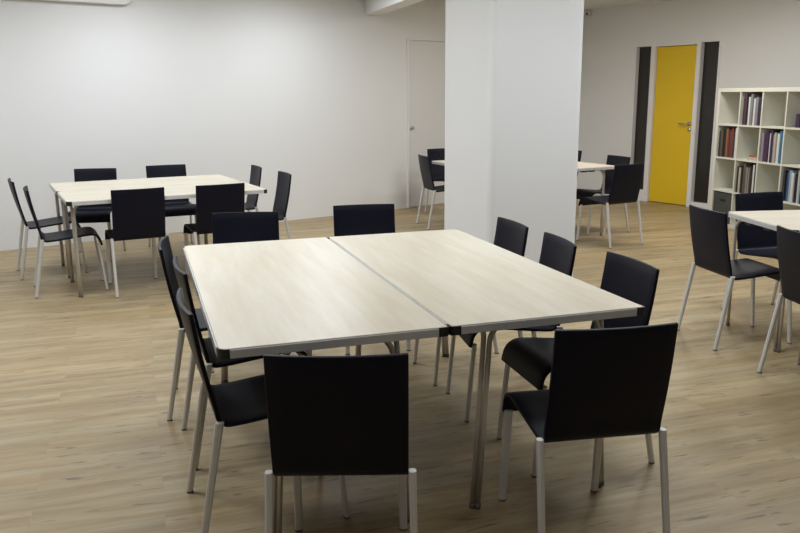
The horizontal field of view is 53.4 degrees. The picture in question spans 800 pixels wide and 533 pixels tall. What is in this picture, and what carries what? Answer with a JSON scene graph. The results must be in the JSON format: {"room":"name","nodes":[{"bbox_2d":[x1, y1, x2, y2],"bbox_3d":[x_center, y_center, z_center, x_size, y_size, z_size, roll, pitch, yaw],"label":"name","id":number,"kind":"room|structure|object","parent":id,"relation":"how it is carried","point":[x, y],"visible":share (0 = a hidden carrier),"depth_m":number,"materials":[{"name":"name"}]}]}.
{"room":"classroom","nodes":[
{"label":"classroom","id":0,"kind":"room"},
{"bbox_2d":[0,0,445,250],"bbox_3d":[-2.420,-1.663,8.473,12.224,2.600,0.153,-9,15,-34],"label":"wall","id":1,"kind":"structure","parent":0,"point":[313,91],"depth_m":8.60,"materials":[{"name":"paint"}]},
{"bbox_2d":[40,0,130,4],"bbox_3d":[-3.998,-2.529,7.001,3.210,0.265,0.100,-9,15,-34],"label":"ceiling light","id":2,"kind":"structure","parent":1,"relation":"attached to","point":[111,2],"depth_m":7.72,"materials":[{"name":"plastic"}]},
{"bbox_2d":[365,0,422,14],"bbox_3d":[0.624,-2.494,6.576,0.200,0.215,6.650,-4,13,-17],"label":"beam","id":3,"kind":"structure","parent":1,"relation":"attached to","point":[372,7],"depth_m":8.92,"materials":[{"name":"paint"}]},
{"bbox_2d":[407,38,444,207],"bbox_3d":[0.460,-1.855,10.368,0.866,2.135,0.062,-9,15,-34],"label":"door","id":4,"kind":"structure","parent":1,"relation":"in","point":[425,57],"depth_m":10.26,"materials":[{"name":"white paint"}]},
{"bbox_2d":[0,195,799,532],"bbox_3d":[1.192,0.745,3.613,12.274,0.100,12.800,-9,15,-34],"label":"floor","id":5,"kind":"structure","parent":0,"point":[88,444],"depth_m":3.54,"materials":[{"name":"brown wood"}]},
{"bbox_2d":[8,178,87,279],"bbox_3d":[-2.951,-0.342,6.660,0.520,0.791,0.432,-7,14,-29],"label":"chair","id":6,"kind":"object","parent":5,"relation":"on","point":[53,221],"visible":0.73,"depth_m":6.57,"materials":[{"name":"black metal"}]},
{"bbox_2d":[23,186,108,297],"bbox_3d":[-2.546,-0.216,6.066,0.520,0.791,0.432,-6,13,-25],"label":"chair","id":7,"kind":"object","parent":5,"relation":"on","point":[82,231],"visible":0.97,"depth_m":6.01,"materials":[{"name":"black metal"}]},
{"bbox_2d":[68,168,125,260],"bbox_3d":[-2.809,-0.481,7.296,0.432,0.791,0.520,-2,12,-9],"label":"chair","id":8,"kind":"object","parent":5,"relation":"on","point":[96,213],"visible":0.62,"depth_m":7.42,"materials":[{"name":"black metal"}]},
{"bbox_2d":[105,187,168,297],"bbox_3d":[-2.018,-0.223,6.081,0.432,0.791,0.520,-7,14,-28],"label":"chair","id":9,"kind":"object","parent":5,"relation":"on","point":[136,213],"visible":0.98,"depth_m":5.86,"materials":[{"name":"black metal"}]},
{"bbox_2d":[49,174,238,277],"bbox_3d":[-2.195,-0.376,6.954,1.486,0.722,0.709,-7,14,-27],"label":"folding table","id":10,"kind":"object","parent":5,"relation":"on","point":[199,179],"visible":0.55,"depth_m":6.84,"materials":[{"name":"wood"}]},
{"bbox_2d":[57,181,266,297],"bbox_3d":[-1.861,-0.244,6.337,1.486,0.722,0.710,-7,14,-27],"label":"folding table","id":11,"kind":"object","parent":5,"relation":"on","point":[99,196],"visible":0.5,"depth_m":6.05,"materials":[{"name":"brown wood"}]},
{"bbox_2d":[146,164,199,246],"bbox_3d":[-2.179,-0.559,7.636,0.432,0.791,0.520,-6,13,-25],"label":"chair","id":12,"kind":"object","parent":5,"relation":"on","point":[173,207],"visible":0.54,"depth_m":7.74,"materials":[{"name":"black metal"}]},
{"bbox_2d":[158,235,207,420],"bbox_3d":[-0.857,0.262,3.801,0.520,0.791,0.432,-3,12,-12],"label":"chair","id":13,"kind":"object","parent":5,"relation":"on","point":[164,247],"visible":0.27,"depth_m":3.61,"materials":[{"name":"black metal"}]},
{"bbox_2d":[183,183,244,275],"bbox_3d":[-1.476,-0.282,6.336,0.432,0.791,0.520,-7,14,-28],"label":"chair","id":14,"kind":"object","parent":5,"relation":"on","point":[220,198],"visible":0.53,"depth_m":6.08,"materials":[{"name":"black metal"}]},
{"bbox_2d":[173,256,307,469],"bbox_3d":[-0.658,0.359,3.350,0.520,0.791,0.432,-5,13,-20],"label":"chair","id":15,"kind":"object","parent":5,"relation":"on","point":[207,349],"visible":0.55,"depth_m":3.15,"materials":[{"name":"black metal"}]},
{"bbox_2d":[207,212,278,372],"bbox_3d":[-0.864,0.123,4.445,0.432,0.791,0.520,-2,12,-6],"label":"chair","id":16,"kind":"object","parent":5,"relation":"on","point":[227,227],"visible":0.16,"depth_m":4.60,"materials":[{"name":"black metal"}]},
{"bbox_2d":[245,165,261,211],"bbox_3d":[-1.576,-0.546,7.558,0.520,0.791,0.432,-6,13,-23],"label":"chair","id":17,"kind":"object","parent":5,"relation":"on","point":[255,175],"visible":0.41,"depth_m":7.57,"materials":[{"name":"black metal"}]},
{"bbox_2d":[176,288,349,532],"bbox_3d":[-0.487,0.479,2.790,0.520,0.791,0.432,-5,13,-20],"label":"chair","id":18,"kind":"object","parent":5,"relation":"on","point":[243,401],"visible":0.65,"depth_m":2.67,"materials":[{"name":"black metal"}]},
{"bbox_2d":[272,171,291,239],"bbox_3d":[-1.212,-0.407,6.904,0.520,0.791,0.432,-6,13,-24],"label":"chair","id":19,"kind":"object","parent":5,"relation":"on","point":[282,194],"visible":0.48,"depth_m":6.91,"materials":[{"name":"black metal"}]},
{"bbox_2d":[183,237,448,532],"bbox_3d":[-0.457,0.398,3.324,0.729,0.722,1.749,-4,13,-18],"label":"folding table","id":20,"kind":"object","parent":5,"relation":"on","point":[274,297],"visible":0.88,"depth_m":2.85,"materials":[{"name":"brown wood"}]},
{"bbox_2d":[263,353,417,532],"bbox_3d":[-0.166,0.565,2.383,0.432,0.791,0.520,0,12,0],"label":"chair","id":21,"kind":"object","parent":5,"relation":"on","point":[327,415],"visible":1,"depth_m":2.13,"materials":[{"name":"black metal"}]},
{"bbox_2d":[333,204,410,354],"bbox_3d":[-0.174,0.056,4.731,0.432,0.791,0.520,-3,12,-11],"label":"chair","id":22,"kind":"object","parent":5,"relation":"on","point":[359,219],"visible":0.2,"depth_m":4.88,"materials":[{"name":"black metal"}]},
{"bbox_2d":[416,154,444,229],"bbox_3d":[0.487,-0.849,8.893,0.520,0.791,0.432,-4,13,-16],"label":"chair","id":23,"kind":"object","parent":5,"relation":"on","point":[424,161],"visible":0.62,"depth_m":8.75,"materials":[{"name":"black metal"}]},
{"bbox_2d":[425,148,444,212],"bbox_3d":[0.609,-1.031,9.731,0.432,0.791,0.520,-6,14,-26],"label":"chair","id":24,"kind":"object","parent":5,"relation":"on","point":[438,171],"visible":0.27,"depth_m":9.84,"materials":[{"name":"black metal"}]},
{"bbox_2d":[432,160,444,165],"bbox_3d":[0.987,-0.714,8.416,0.661,0.722,1.553,-6,14,-26],"label":"folding table","id":25,"kind":"object","parent":5,"relation":"on","point":[439,162],"visible":0.03,"depth_m":8.77,"materials":[{"name":"brown wood"}]},
{"bbox_2d":[413,217,528,385],"bbox_3d":[0.369,0.167,4.205,0.520,0.791,0.432,-4,13,-15],"label":"chair","id":26,"kind":"object","parent":5,"relation":"on","point":[510,235],"visible":0.19,"depth_m":4.19,"materials":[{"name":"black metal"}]},
{"bbox_2d":[328,229,644,509],"bbox_3d":[0.240,0.345,3.546,0.729,0.722,1.749,-4,13,-18],"label":"folding table","id":27,"kind":"object","parent":5,"relation":"on","point":[469,283],"visible":0.93,"depth_m":3.03,"materials":[{"name":"brown wood"}]},
{"bbox_2d":[446,232,576,422],"bbox_3d":[0.514,0.267,3.737,0.520,0.791,0.432,-3,12,-10],"label":"chair","id":28,"kind":"object","parent":5,"relation":"on","point":[558,253],"visible":0.29,"depth_m":3.64,"materials":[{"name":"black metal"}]},
{"bbox_2d":[496,251,659,477],"bbox_3d":[0.713,0.374,3.236,0.520,0.791,0.432,-4,13,-15],"label":"chair","id":29,"kind":"object","parent":5,"relation":"on","point":[631,279],"visible":0.52,"depth_m":3.21,"materials":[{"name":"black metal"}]},
{"bbox_2d":[577,150,581,217],"bbox_3d":[1.831,-0.977,9.443,0.520,0.791,0.432,-6,13,-24],"label":"chair","id":30,"kind":"object","parent":5,"relation":"on","point":[579,152],"visible":0.06,"depth_m":9.33,"materials":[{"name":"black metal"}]},
{"bbox_2d":[498,322,677,532],"bbox_3d":[0.590,0.510,2.610,0.432,0.791,0.520,-3,12,-10],"label":"chair","id":31,"kind":"object","parent":5,"relation":"on","point":[605,382],"visible":1,"depth_m":2.38,"materials":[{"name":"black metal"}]},
{"bbox_2d":[577,162,613,235],"bbox_3d":[1.580,-0.781,8.708,0.661,0.722,1.553,-6,14,-26],"label":"folding table","id":32,"kind":"object","parent":5,"relation":"on","point":[582,166],"visible":0.28,"depth_m":8.15,"materials":[{"name":"beige wood"}]},
{"bbox_2d":[576,155,630,234],"bbox_3d":[2.122,-0.772,8.486,0.520,0.791,0.432,-5,13,-22],"label":"chair","id":33,"kind":"object","parent":5,"relation":"on","point":[611,159],"visible":0.48,"depth_m":8.47,"materials":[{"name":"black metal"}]},
{"bbox_2d":[576,163,644,248],"bbox_3d":[2.061,-0.625,7.809,0.432,0.791,0.520,-7,14,-28],"label":"chair","id":34,"kind":"object","parent":5,"relation":"on","point":[627,178],"visible":1,"depth_m":7.61,"materials":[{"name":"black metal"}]},
{"bbox_2d":[677,204,791,350],"bbox_3d":[2.010,0.042,4.730,0.520,0.791,0.432,-3,12,-10],"label":"chair","id":35,"kind":"object","parent":5,"relation":"on","point":[709,228],"visible":0.87,"depth_m":4.64,"materials":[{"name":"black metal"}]},
{"bbox_2d":[721,192,782,308],"bbox_3d":[2.473,-0.060,5.186,0.432,0.791,0.520,-4,13,-17],"label":"chair","id":36,"kind":"object","parent":5,"relation":"on","point":[751,240],"visible":0.53,"depth_m":5.32,"materials":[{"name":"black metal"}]},
{"bbox_2d":[709,87,799,228],"bbox_3d":[3.850,-1.080,8.205,0.390,1.490,1.490,-3,13,-13],"label":"bookcase","id":37,"kind":"object","parent":5,"relation":"on","point":[780,107],"visible":0.51,"depth_m":8.23,"materials":[{"name":"white laminate"}]},
{"bbox_2d":[718,131,721,156],"bbox_3d":[3.625,-1.360,8.794,0.219,0.281,0.032,-3,13,-13],"label":"book","id":38,"kind":"object","parent":37,"relation":"on","point":[720,131],"visible":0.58,"depth_m":8.77,"materials":[{"name":"green paper"}]},
{"bbox_2d":[720,130,723,156],"bbox_3d":[3.627,-1.357,8.762,0.208,0.289,0.030,-3,13,-13],"label":"book","id":39,"kind":"object","parent":37,"relation":"on","point":[722,132],"visible":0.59,"depth_m":8.73,"materials":[{"name":"black paper"}]},
{"bbox_2d":[713,191,731,223],"bbox_3d":[3.718,-0.660,8.826,0.344,0.327,0.327,-3,13,-13],"label":"storage box","id":40,"kind":"object","parent":37,"relation":"on","point":[722,200],"visible":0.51,"depth_m":8.78,"materials":[{"name":"black plastic"}]},
{"bbox_2d":[722,130,726,156],"bbox_3d":[3.627,-1.351,8.727,0.172,0.293,0.037,-3,13,-13],"label":"book","id":41,"kind":"object","parent":37,"relation":"on","point":[725,131],"visible":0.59,"depth_m":8.70,"materials":[{"name":"brown paper"}]},
{"bbox_2d":[726,131,729,156],"bbox_3d":[3.658,-1.333,8.665,0.205,0.283,0.029,-3,13,-13],"label":"book","id":42,"kind":"object","parent":37,"relation":"on","point":[728,140],"visible":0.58,"depth_m":8.64,"materials":[{"name":"red paper"}]},
{"bbox_2d":[725,128,731,156],"bbox_3d":[3.653,-1.352,8.694,0.199,0.309,0.036,-3,13,-13],"label":"book","id":43,"kind":"object","parent":37,"relation":"on","point":[728,129],"visible":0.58,"depth_m":8.67,"materials":[{"name":"orange paper"}]},
{"bbox_2d":[728,130,731,157],"bbox_3d":[3.664,-1.334,8.632,0.193,0.298,0.034,-3,13,-13],"label":"book","id":44,"kind":"object","parent":37,"relation":"on","point":[730,130],"visible":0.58,"depth_m":8.61,"materials":[{"name":"paper"}]},
{"bbox_2d":[730,128,735,157],"bbox_3d":[3.669,-1.337,8.596,0.194,0.319,0.033,-3,13,-13],"label":"book","id":45,"kind":"object","parent":37,"relation":"on","point":[733,129],"visible":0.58,"depth_m":8.56,"materials":[{"name":"red paper"}]},
{"bbox_2d":[732,133,735,157],"bbox_3d":[3.682,-1.305,8.568,0.205,0.268,0.038,-3,13,-13],"label":"book","id":46,"kind":"object","parent":37,"relation":"on","point":[734,133],"visible":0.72,"depth_m":8.55,"materials":[{"name":"white paper"}]},
{"bbox_2d":[734,128,736,157],"bbox_3d":[3.687,-1.323,8.525,0.211,0.322,0.036,-3,13,-13],"label":"book","id":47,"kind":"object","parent":37,"relation":"on","point":[736,128],"visible":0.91,"depth_m":8.50,"materials":[{"name":"white paper"}]},
{"bbox_2d":[737,167,740,192],"bbox_3d":[3.692,-0.923,8.494,0.170,0.268,0.035,-3,13,-13],"label":"book","id":48,"kind":"object","parent":37,"relation":"on","point":[739,167],"visible":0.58,"depth_m":8.47,"materials":[{"name":"beige paper"}]},
{"bbox_2d":[735,166,743,191],"bbox_3d":[3.691,-0.935,8.530,0.178,0.277,0.036,-3,13,-13],"label":"book","id":49,"kind":"object","parent":37,"relation":"on","point":[737,166],"visible":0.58,"depth_m":8.50,"materials":[{"name":"black paper"}]},
{"bbox_2d":[739,167,743,192],"bbox_3d":[3.707,-0.917,8.460,0.188,0.271,0.036,-3,13,-13],"label":"book","id":50,"kind":"object","parent":37,"relation":"on","point":[742,168],"visible":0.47,"depth_m":8.43,"materials":[{"name":"black paper"}]},
{"bbox_2d":[742,99,745,124],"bbox_3d":[3.689,-1.627,8.368,0.174,0.269,0.029,-3,13,-13],"label":"book","id":51,"kind":"object","parent":37,"relation":"on","point":[744,99],"visible":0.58,"depth_m":8.35,"materials":[{"name":"paper"}]},
{"bbox_2d":[743,94,750,124],"bbox_3d":[3.692,-1.642,8.335,0.176,0.312,0.027,-3,13,-13],"label":"book","id":52,"kind":"object","parent":37,"relation":"on","point":[747,95],"visible":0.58,"depth_m":8.31,"materials":[{"name":"purple paper"}]},
{"bbox_2d":[744,167,749,192],"bbox_3d":[3.728,-0.908,8.395,0.187,0.279,0.029,-3,13,-13],"label":"book","id":53,"kind":"object","parent":37,"relation":"on","point":[747,168],"visible":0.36,"depth_m":8.37,"materials":[{"name":"grey paper"}]},
{"bbox_2d":[746,96,750,124],"bbox_3d":[3.726,-1.631,8.312,0.217,0.301,0.034,-3,13,-13],"label":"book","id":54,"kind":"object","parent":37,"relation":"on","point":[748,96],"visible":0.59,"depth_m":8.29,"materials":[{"name":"paper"}]},
{"bbox_2d":[747,97,750,124],"bbox_3d":[3.724,-1.618,8.282,0.219,0.288,0.026,-3,13,-13],"label":"book","id":55,"kind":"object","parent":37,"relation":"on","point":[749,97],"visible":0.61,"depth_m":8.26,"materials":[{"name":"white paper"}]},
{"bbox_2d":[742,163,756,192],"bbox_3d":[3.723,-0.932,8.423,0.201,0.315,0.035,-3,13,-13],"label":"book","id":56,"kind":"object","parent":37,"relation":"on","point":[746,164],"visible":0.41,"depth_m":8.39,"materials":[{"name":"paper"}]},
{"bbox_2d":[747,166,752,192],"bbox_3d":[3.739,-0.902,8.337,0.194,0.292,0.025,-3,13,-13],"label":"book","id":57,"kind":"object","parent":37,"relation":"on","point":[750,168],"visible":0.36,"depth_m":8.30,"materials":[{"name":"paper"}]},
{"bbox_2d":[749,169,752,192],"bbox_3d":[3.746,-0.885,8.311,0.187,0.271,0.033,-3,13,-13],"label":"book","id":58,"kind":"object","parent":37,"relation":"on","point":[751,169],"visible":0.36,"depth_m":8.29,"materials":[{"name":"black paper"}]},
{"bbox_2d":[747,157,756,160],"bbox_3d":[3.720,-1.123,8.290,0.120,0.030,0.170,-3,13,-13],"label":"notebook","id":59,"kind":"object","parent":37,"relation":"on","point":[748,158],"visible":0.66,"depth_m":8.28,"materials":[{"name":"beige paper"}]},
{"bbox_2d":[751,165,754,192],"bbox_3d":[3.744,-0.899,8.276,0.178,0.312,0.025,-3,13,-13],"label":"book","id":60,"kind":"object","parent":37,"relation":"on","point":[753,165],"visible":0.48,"depth_m":8.25,"materials":[{"name":"white paper"}]},
{"bbox_2d":[752,98,755,124],"bbox_3d":[3.737,-1.598,8.224,0.185,0.272,0.030,-3,13,-13],"label":"book","id":61,"kind":"object","parent":37,"relation":"on","point":[754,98],"visible":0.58,"depth_m":8.20,"materials":[{"name":"white paper"}]},
{"bbox_2d":[753,165,755,192],"bbox_3d":[3.761,-0.898,8.253,0.196,0.319,0.025,-3,13,-13],"label":"book","id":62,"kind":"object","parent":37,"relation":"on","point":[755,165],"visible":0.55,"depth_m":8.23,"materials":[{"name":"black paper"}]},
{"bbox_2d":[749,94,762,124],"bbox_3d":[3.716,-1.624,8.247,0.184,0.314,0.032,-3,13,-13],"label":"book","id":63,"kind":"object","parent":37,"relation":"on","point":[753,96],"visible":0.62,"depth_m":8.21,"materials":[{"name":"grey paper"}]},
{"bbox_2d":[754,97,760,125],"bbox_3d":[3.741,-1.592,8.165,0.197,0.286,0.032,-3,13,-13],"label":"book","id":64,"kind":"object","parent":37,"relation":"on","point":[758,98],"visible":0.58,"depth_m":8.14,"materials":[{"name":"grey paper"}]},
{"bbox_2d":[758,99,760,125],"bbox_3d":[3.752,-1.578,8.139,0.180,0.268,0.025,-3,13,-13],"label":"book","id":65,"kind":"object","parent":37,"relation":"on","point":[760,99],"visible":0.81,"depth_m":8.12,"materials":[{"name":"purple paper"}]},
{"bbox_2d":[760,133,765,161],"bbox_3d":[3.782,-1.217,8.113,0.214,0.287,0.031,-3,13,-13],"label":"book","id":66,"kind":"object","parent":37,"relation":"on","point":[763,134],"visible":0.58,"depth_m":8.08,"materials":[{"name":"paper"}]},
{"bbox_2d":[763,133,766,161],"bbox_3d":[3.798,-1.212,8.082,0.198,0.291,0.036,-3,13,-13],"label":"book","id":67,"kind":"object","parent":37,"relation":"on","point":[766,133],"visible":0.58,"depth_m":8.06,"materials":[{"name":"purple paper"}]},
{"bbox_2d":[765,131,770,161],"bbox_3d":[3.801,-1.215,8.048,0.213,0.312,0.026,-3,13,-13],"label":"book","id":68,"kind":"object","parent":37,"relation":"on","point":[768,132],"visible":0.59,"depth_m":8.02,"materials":[{"name":"purple paper"}]},
{"bbox_2d":[771,135,774,162],"bbox_3d":[3.810,-1.179,7.962,0.182,0.278,0.027,-3,13,-13],"label":"book","id":69,"kind":"object","parent":37,"relation":"on","point":[774,135],"visible":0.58,"depth_m":7.95,"materials":[{"name":"white paper"}]},
{"bbox_2d":[772,133,779,162],"bbox_3d":[3.808,-1.183,7.932,0.183,0.299,0.026,-3,13,-13],"label":"book","id":70,"kind":"object","parent":37,"relation":"on","point":[776,134],"visible":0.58,"depth_m":7.91,"materials":[{"name":"beige paper"}]},
{"bbox_2d":[769,130,783,162],"bbox_3d":[3.795,-1.205,7.984,0.178,0.320,0.028,-3,13,-13],"label":"book","id":71,"kind":"object","parent":37,"relation":"on","point":[773,132],"visible":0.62,"depth_m":7.95,"materials":[{"name":"paper"}]},
{"bbox_2d":[775,134,779,162],"bbox_3d":[3.829,-1.173,7.904,0.188,0.289,0.037,-3,13,-13],"label":"book","id":72,"kind":"object","parent":37,"relation":"on","point":[778,136],"visible":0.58,"depth_m":7.88,"materials":[{"name":"white paper"}]},
{"bbox_2d":[779,133,782,163],"bbox_3d":[3.840,-1.165,7.842,0.204,0.300,0.029,-3,13,-13],"label":"book","id":73,"kind":"object","parent":37,"relation":"on","point":[781,133],"visible":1,"depth_m":7.82,"materials":[{"name":"blue paper"}]},
{"bbox_2d":[778,131,783,163],"bbox_3d":[3.843,-1.181,7.871,0.204,0.319,0.028,-3,13,-13],"label":"book","id":74,"kind":"object","parent":37,"relation":"on","point":[780,131],"visible":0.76,"depth_m":7.85,"materials":[{"name":"blue paper"}]},
{"bbox_2d":[782,170,788,200],"bbox_3d":[3.867,-0.799,7.849,0.209,0.295,0.030,-3,13,-13],"label":"book","id":75,"kind":"object","parent":37,"relation":"on","point":[785,172],"visible":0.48,"depth_m":7.82,"materials":[{"name":"black paper"}]},
{"bbox_2d":[784,173,787,200],"bbox_3d":[3.887,-0.785,7.827,0.211,0.278,0.024,-3,13,-13],"label":"book","id":76,"kind":"object","parent":37,"relation":"on","point":[787,173],"visible":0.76,"depth_m":7.80,"materials":[{"name":"paper"}]},
{"bbox_2d":[787,170,798,201],"bbox_3d":[3.878,-0.785,7.759,0.181,0.307,0.036,-3,13,-13],"label":"book","id":77,"kind":"object","parent":37,"relation":"on","point":[791,171],"visible":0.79,"depth_m":7.73,"materials":[{"name":"grey paper"}]},
{"bbox_2d":[786,169,799,200],"bbox_3d":[3.890,-0.797,7.796,0.210,0.314,0.030,-3,13,-13],"label":"book","id":78,"kind":"object","parent":37,"relation":"on","point":[789,169],"visible":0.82,"depth_m":7.76,"materials":[{"name":"blue paper"}]},
{"bbox_2d":[789,173,797,202],"bbox_3d":[3.872,-0.766,7.723,0.171,0.285,0.035,-3,13,-13],"label":"book","id":79,"kind":"object","parent":37,"relation":"on","point":[793,174],"visible":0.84,"depth_m":7.70,"materials":[{"name":"white paper"}]},
{"bbox_2d":[793,173,798,202],"bbox_3d":[3.898,-0.758,7.694,0.183,0.281,0.032,-3,13,-13],"label":"book","id":80,"kind":"object","parent":37,"relation":"on","point":[796,175],"visible":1,"depth_m":7.67,"materials":[{"name":"black paper"}]},
{"bbox_2d":[795,114,799,127],"bbox_3d":[3.870,-1.397,7.627,0.150,0.130,0.050,-3,13,-13],"label":"book","id":81,"kind":"object","parent":37,"relation":"on","point":[797,123],"visible":1,"depth_m":7.60,"materials":[{"name":"purple paper"}]},
{"bbox_2d":[796,170,799,202],"bbox_3d":[3.914,-0.771,7.663,0.192,0.320,0.027,-3,13,-13],"label":"book","id":82,"kind":"object","parent":37,"relation":"on","point":[799,170],"visible":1,"depth_m":7.65,"materials":[{"name":"white paper"}]},
{"bbox_2d":[797,175,799,203],"bbox_3d":[3.922,-0.766,7.636,0.218,0.321,0.028,-3,13,-13],"label":"book","id":83,"kind":"object","parent":37,"relation":"on","point":[799,175],"visible":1,"depth_m":7.62,"materials":[{"name":"white paper"}]},
{"bbox_2d":[726,210,799,352],"bbox_3d":[2.810,0.062,4.775,1.486,0.722,0.710,-2,12,-6],"label":"folding table","id":84,"kind":"object","parent":5,"relation":"on","point":[789,219],"visible":0.66,"depth_m":4.68,"materials":[{"name":"beige wood"}]},
{"bbox_2d":[757,225,799,372],"bbox_3d":[2.162,0.210,3.946,0.520,0.791,0.432,-2,12,-6],"label":"chair","id":85,"kind":"object","parent":5,"relation":"on","point":[788,241],"visible":1,"depth_m":3.99,"materials":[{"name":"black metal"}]},
{"bbox_2d":[444,0,583,276],"bbox_3d":[0.783,-1.087,5.711,0.687,2.600,0.850,-4,13,-18],"label":"column","id":86,"kind":"structure","parent":0,"point":[513,67],"depth_m":5.36,"materials":[{"name":"paint"}]},
{"bbox_2d":[428,0,666,9],"bbox_3d":[1.175,-1.894,3.042,12.274,0.100,12.800,-9,15,-34],"label":"ceiling","id":87,"kind":"structure","parent":0,"point":[588,4],"depth_m":10.39,"materials":[{"name":"paint"}]},
{"bbox_2d":[577,0,799,207],"bbox_3d":[6.184,-1.350,6.754,0.153,2.600,12.600,-9,15,-34],"label":"wall","id":88,"kind":"structure","parent":0,"point":[760,46],"depth_m":10.24,"materials":[{"name":"paint"}]},
{"bbox_2d":[585,11,591,15],"bbox_3d":[2.651,-3.566,11.220,0.060,0.060,0.090,-9,15,-34],"label":"wall sensor","id":89,"kind":"object","parent":88,"relation":"attached to","point":[587,13],"visible":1,"depth_m":11.20,"materials":[{"name":"white paint"}]},
{"bbox_2d":[629,44,651,200],"bbox_3d":[3.286,-1.941,10.816,0.128,2.075,0.279,-9,15,-34],"label":"window","id":90,"kind":"structure","parent":88,"relation":"in","point":[642,53],"depth_m":10.79,"materials":[{"name":"black glass"}]},
{"bbox_2d":[643,41,700,206],"bbox_3d":[3.567,-1.853,10.402,0.155,2.075,0.736,-9,15,-34],"label":"door","id":91,"kind":"structure","parent":88,"relation":"in","point":[674,69],"depth_m":10.40,"materials":[{"name":"yellow paint"}]},
{"bbox_2d":[690,39,721,208],"bbox_3d":[3.870,-1.768,10.002,0.128,2.075,0.279,-9,15,-34],"label":"window","id":92,"kind":"structure","parent":88,"relation":"in","point":[710,54],"depth_m":10.01,"materials":[{"name":"black glass"}]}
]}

